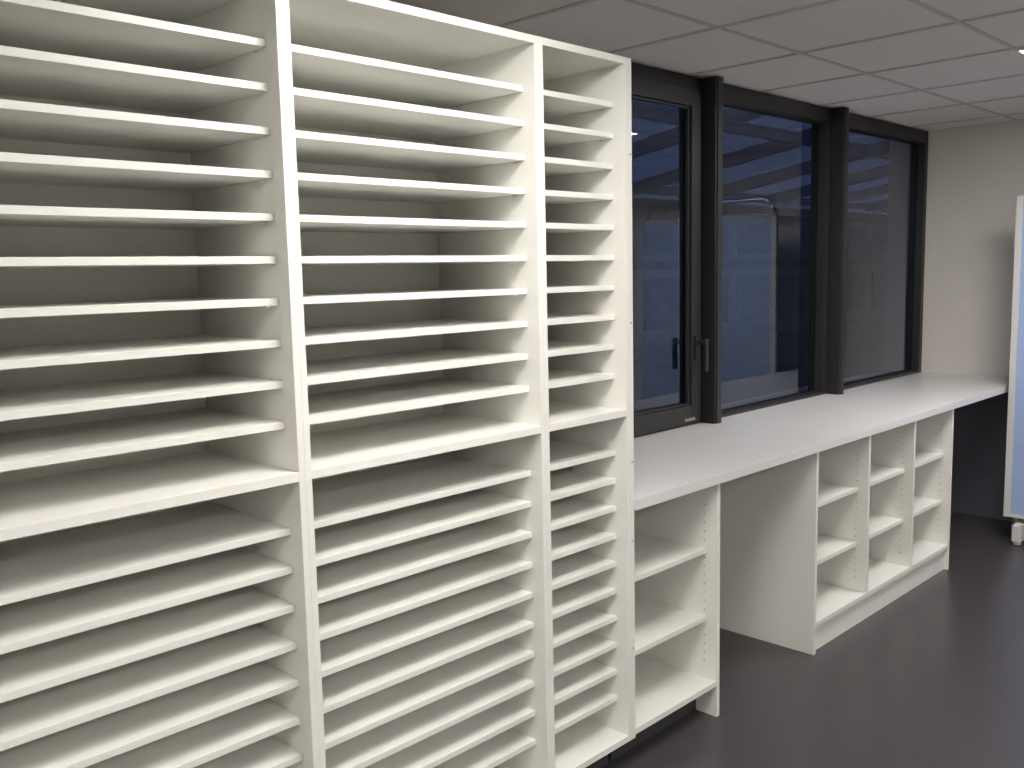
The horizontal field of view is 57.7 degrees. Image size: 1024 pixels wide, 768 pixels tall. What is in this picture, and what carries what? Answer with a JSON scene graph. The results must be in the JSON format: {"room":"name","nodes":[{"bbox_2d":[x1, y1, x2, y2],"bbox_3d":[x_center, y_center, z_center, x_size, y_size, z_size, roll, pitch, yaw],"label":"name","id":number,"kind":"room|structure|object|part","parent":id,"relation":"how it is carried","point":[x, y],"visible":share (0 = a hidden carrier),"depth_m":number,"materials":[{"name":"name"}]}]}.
{"room":"mail room","nodes":[
{"label":"mail room","id":0,"kind":"room"},
{"bbox_2d":[388,0,1023,130],"bbox_3d":[1.400,-1.025,0.728,6.103,0.114,9.600,6,10,45],"label":"ceiling","id":1,"kind":"structure","parent":0,"point":[600,25],"depth_m":3.52,"materials":[{"name":"tile"}]},
{"bbox_2d":[497,0,1023,127],"bbox_3d":[1.419,-0.963,0.717,5.653,0.006,9.200,6,10,45],"label":"grid","id":2,"kind":"object","parent":1,"relation":"attached to","point":[954,21],"depth_m":3.55,"materials":[{"name":"white metal"}]},
{"bbox_2d":[1015,48,1023,55],"bbox_3d":[2.420,-1.335,3.690,0.600,0.008,0.600,6,10,45],"label":"panel light","id":3,"kind":"object","parent":1,"relation":"in","point":[1021,51],"depth_m":3.69,"materials":[{"name":"white plastic"}]},
{"bbox_2d":[635,370,919,437],"bbox_3d":[-0.646,0.049,2.935,0.250,2.452,9.200,6,10,45],"label":"wall","id":4,"kind":"structure","parent":0,"point":[858,377],"depth_m":5.19,"materials":[{"name":"grey"}]},
{"bbox_2d":[631,62,701,437],"bbox_3d":[0.403,-0.532,3.823,0.090,1.545,1.202,6,10,45],"label":"frame","id":5,"kind":"object","parent":4,"relation":"attached to","point":[637,70],"visible":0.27,"depth_m":3.96,"materials":[{"name":"metal"}]},
{"bbox_2d":[631,76,708,435],"bbox_3d":[0.445,-0.505,3.789,0.131,1.474,1.140,6,10,45],"label":"window","id":6,"kind":"structure","parent":4,"relation":"in","point":[646,90],"depth_m":4.13,"materials":[{"name":"metal"}]},
{"bbox_2d":[684,109,684,402],"bbox_3d":[0.426,-0.507,3.807,0.012,1.330,0.996,6,10,45],"label":"gasket","id":7,"kind":"object","parent":6,"relation":"attached to","point":[684,109],"visible":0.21,"depth_m":4.15,"materials":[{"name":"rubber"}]},
{"bbox_3d":[0.806,0.161,4.204,0.004,0.014,0.080,6,10,45],"label":"hinge","id":8,"kind":"part","parent":6,"relation":"part of","materials":[{"name":"silver metal"}]},
{"bbox_3d":[0.856,-0.139,4.188,0.058,0.160,0.032,6,10,45],"label":"handle","id":9,"kind":"part","parent":6,"relation":"part of","materials":[{"name":"black metal"}]},
{"bbox_2d":[701,76,722,423],"bbox_3d":[0.869,-0.593,4.246,0.188,1.545,0.060,6,10,45],"label":"window mullion","id":10,"kind":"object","parent":4,"relation":"attached to","point":[712,87],"depth_m":4.18,"materials":[{"name":"metal"}]},
{"bbox_2d":[721,104,819,411],"bbox_3d":[1.283,-0.627,4.708,0.012,1.455,1.090,6,10,45],"label":"gasket","id":11,"kind":"object","parent":4,"relation":"attached to","point":[737,107],"visible":0.57,"depth_m":5.05,"materials":[{"name":"rubber"}]},
{"bbox_2d":[721,84,830,417],"bbox_3d":[1.286,-0.657,4.701,0.090,1.545,1.180,6,10,45],"label":"frame","id":12,"kind":"object","parent":4,"relation":"attached to","point":[732,95],"visible":0.54,"depth_m":5.03,"materials":[{"name":"metal"}]},
{"bbox_2d":[826,107,848,394],"bbox_3d":[1.744,-0.716,5.116,0.188,1.545,0.060,6,10,45],"label":"window mullion","id":13,"kind":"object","parent":4,"relation":"attached to","point":[838,155],"depth_m":5.05,"materials":[{"name":"metal"}]},
{"bbox_2d":[844,129,918,384],"bbox_3d":[2.192,-0.756,5.613,0.012,1.455,1.188,6,10,45],"label":"gasket","id":14,"kind":"object","parent":4,"relation":"attached to","point":[916,144],"visible":0.57,"depth_m":5.99,"materials":[{"name":"rubber"}]},
{"bbox_2d":[843,113,928,389],"bbox_3d":[2.195,-0.785,5.606,0.090,1.545,1.278,6,10,45],"label":"frame","id":15,"kind":"object","parent":4,"relation":"attached to","point":[859,123],"visible":0.49,"depth_m":5.98,"materials":[{"name":"metal"}]},
{"bbox_2d":[601,512,1023,767],"bbox_3d":[1.456,1.516,1.032,6.103,0.100,9.600,6,10,45],"label":"floor","id":16,"kind":"structure","parent":0,"point":[934,677],"depth_m":3.55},
{"bbox_2d":[0,0,319,767],"bbox_3d":[-0.877,0.288,1.917,0.420,2.228,0.784,6,10,45],"label":"shelving unit","id":17,"kind":"object","parent":16,"relation":"on","point":[156,601],"visible":1,"depth_m":1.98,"materials":[{"name":"white laminate"}]},
{"bbox_2d":[282,0,550,767],"bbox_3d":[-0.328,0.211,2.464,0.420,2.228,0.773,6,10,45],"label":"shelving unit","id":18,"kind":"object","parent":16,"relation":"on","point":[414,132],"visible":0.58,"depth_m":2.49,"materials":[{"name":"white laminate"}]},
{"bbox_2d":[538,36,635,767],"bbox_3d":[0.022,0.146,2.938,0.601,2.228,0.399,6,10,45],"label":"shelving unit","id":19,"kind":"object","parent":16,"relation":"on","point":[585,93],"visible":0.5,"depth_m":2.86,"materials":[{"name":"white laminate"}]},
{"bbox_2d":[608,484,719,760],"bbox_3d":[0.354,0.778,3.343,0.588,0.864,0.510,6,10,45],"label":"base cabinet","id":20,"kind":"object","parent":16,"relation":"on","point":[677,540],"visible":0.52,"depth_m":3.34,"materials":[{"name":"white laminate"}]},
{"bbox_2d":[720,409,953,654],"bbox_3d":[1.566,0.606,4.550,0.588,0.864,1.499,6,10,45],"label":"base cabinet","id":21,"kind":"object","parent":16,"relation":"on","point":[813,546],"visible":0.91,"depth_m":4.16,"materials":[{"name":"white laminate"}]},
{"bbox_2d":[634,372,1008,510],"bbox_3d":[1.540,0.159,4.504,0.658,0.036,3.936,6,10,45],"label":"countertop","id":22,"kind":"structure","parent":21,"relation":"on","point":[674,463],"depth_m":4.05,"materials":[{"name":"white laminate"}]},
{"bbox_2d":[1003,196,1023,544],"bbox_3d":[3.378,-0.100,4.962,1.220,2.088,0.450,6,10,45],"label":"whiteboard","id":23,"kind":"object","parent":16,"relation":"on","point":[1014,464],"visible":1,"depth_m":5.26,"materials":[{"name":"white plastic"}]},
{"bbox_3d":[3.289,-0.117,4.870,1.156,2.028,0.034,6,10,45],"label":"tube frame","id":24,"kind":"part","parent":23,"relation":"part of","materials":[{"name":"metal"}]},
{"bbox_2d":[884,119,1023,376],"bbox_3d":[4.743,-0.220,4.179,6.103,2.452,0.200,6,10,45],"label":"wall","id":25,"kind":"structure","parent":0,"point":[975,173],"depth_m":5.86,"materials":[{"name":"white paint"}]},
{"bbox_2d":[951,392,1020,520],"bbox_3d":[2.928,0.410,5.941,0.643,0.862,0.012,6,10,45],"label":"wall","id":26,"kind":"structure","parent":25,"relation":"attached to","point":[980,427],"depth_m":5.89,"materials":[{"name":"grey paint"}]},
{"label":"outside","id":27,"kind":"structure","parent":0,"visible":0},
{"bbox_2d":[633,320,884,412],"bbox_3d":[-5.154,-1.172,33.507,48.947,0.200,80.000,6,10,45],"label":"ground","id":28,"kind":"structure","parent":27,"point":[762,364],"depth_m":25.16,"materials":[{"name":"grey concrete"}]},
{"bbox_2d":[632,197,887,349],"bbox_3d":[3.748,-4.096,34.833,7.300,4.900,65.000,6,10,45],"label":"neighbouring building","id":29,"kind":"structure","parent":28,"relation":"on","point":[766,250],"depth_m":35.49,"materials":[{"name":"grey"}]},
{"bbox_2d":[631,99,889,211],"bbox_3d":[5.384,-1.306,12.926,4.910,4.500,26.000,6,10,45],"label":"canopy","id":30,"kind":"object","parent":28,"relation":"on","point":[734,120],"visible":0.12,"depth_m":11.78,"materials":[{"name":"metal"}]}
]}

